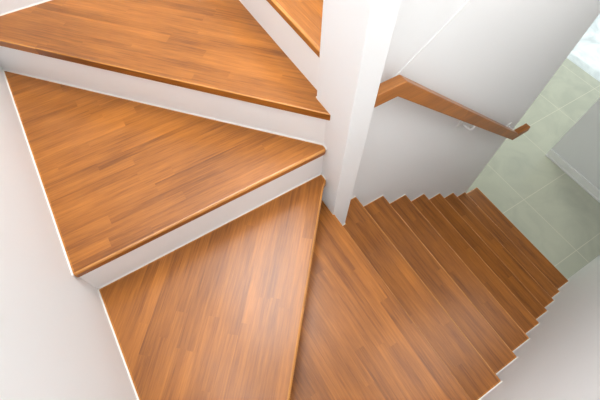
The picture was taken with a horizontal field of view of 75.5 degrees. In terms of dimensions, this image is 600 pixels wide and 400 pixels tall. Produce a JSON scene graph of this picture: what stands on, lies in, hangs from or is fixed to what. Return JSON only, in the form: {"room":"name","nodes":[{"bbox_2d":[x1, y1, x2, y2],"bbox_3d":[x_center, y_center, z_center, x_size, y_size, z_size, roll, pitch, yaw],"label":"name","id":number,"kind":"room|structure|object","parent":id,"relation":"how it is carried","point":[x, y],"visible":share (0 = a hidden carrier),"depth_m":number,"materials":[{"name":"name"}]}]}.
{"room":"staircase","nodes":[
{"label":"staircase","id":0,"kind":"room"},
{"bbox_2d":[0,0,46,14],"bbox_3d":[-0.167,-1.387,1.501,2.490,4.800,0.120,-28,64,-16],"label":"wall","id":1,"kind":"structure","parent":0,"point":[6,6],"depth_m":1.43,"materials":[{"name":"white paint"}]},
{"bbox_2d":[0,67,136,399],"bbox_3d":[-0.758,-0.060,0.739,0.120,4.800,2.106,-28,64,-16],"label":"wall","id":2,"kind":"structure","parent":0,"point":[58,341],"depth_m":0.93,"materials":[{"name":"white paint"}]},
{"bbox_2d":[351,0,599,205],"bbox_3d":[0.753,-0.804,1.182,1.417,4.800,0.081,-28,64,-16],"label":"wall","id":3,"kind":"structure","parent":0,"point":[492,58],"depth_m":1.62,"materials":[{"name":"white paint"}]},
{"bbox_2d":[374,74,529,139],"bbox_3d":[0.780,-0.389,1.758,1.396,1.023,0.086,-28,64,-16],"label":"handrail","id":4,"kind":"object","parent":3,"relation":"attached to","point":[399,85],"visible":0.89,"depth_m":1.38,"materials":[{"name":"brown wood"}]},
{"bbox_2d":[466,14,599,278],"bbox_3d":[3.236,-2.155,4.801,6.464,0.100,7.500,-28,64,-16],"label":"floor","id":5,"kind":"structure","parent":0,"point":[546,205],"depth_m":3.62,"materials":[{"name":"grey tile"}]},
{"bbox_2d":[0,0,568,399],"bbox_3d":[0.426,-0.095,2.024,2.620,2.627,1.986,-28,64,-16],"label":"staircase","id":6,"kind":"structure","parent":5,"relation":"on","point":[177,148],"depth_m":1.36,"materials":[{"name":"brown wood"}]},
{"bbox_2d":[317,0,400,224],"bbox_3d":[0.145,-0.734,0.429,0.085,3.575,0.176,-28,64,-16],"label":"pillar","id":7,"kind":"structure","parent":6,"relation":"on","point":[356,35],"depth_m":1.05,"materials":[{"name":"white paint"}]},
{"bbox_2d":[480,255,599,399],"bbox_3d":[1.359,-0.045,0.757,3.724,4.800,0.120,-28,64,-16],"label":"wall","id":8,"kind":"structure","parent":0,"point":[560,359],"depth_m":1.40,"materials":[{"name":"white paint"}]},
{"bbox_2d":[552,98,599,189],"bbox_3d":[3.281,-1.006,2.595,1.400,2.600,1.067,-28,64,-16],"label":"wall","id":9,"kind":"structure","parent":0,"point":[579,147],"depth_m":3.41,"materials":[{"name":"white paint"}]},
{"bbox_2d":[546,149,599,202],"bbox_3d":[2.629,-0.108,3.523,0.024,0.085,0.947,-28,64,-16],"label":"baseboard","id":10,"kind":"structure","parent":9,"relation":"attached to","point":[552,155],"depth_m":3.59,"materials":[{"name":"white"}]}
]}

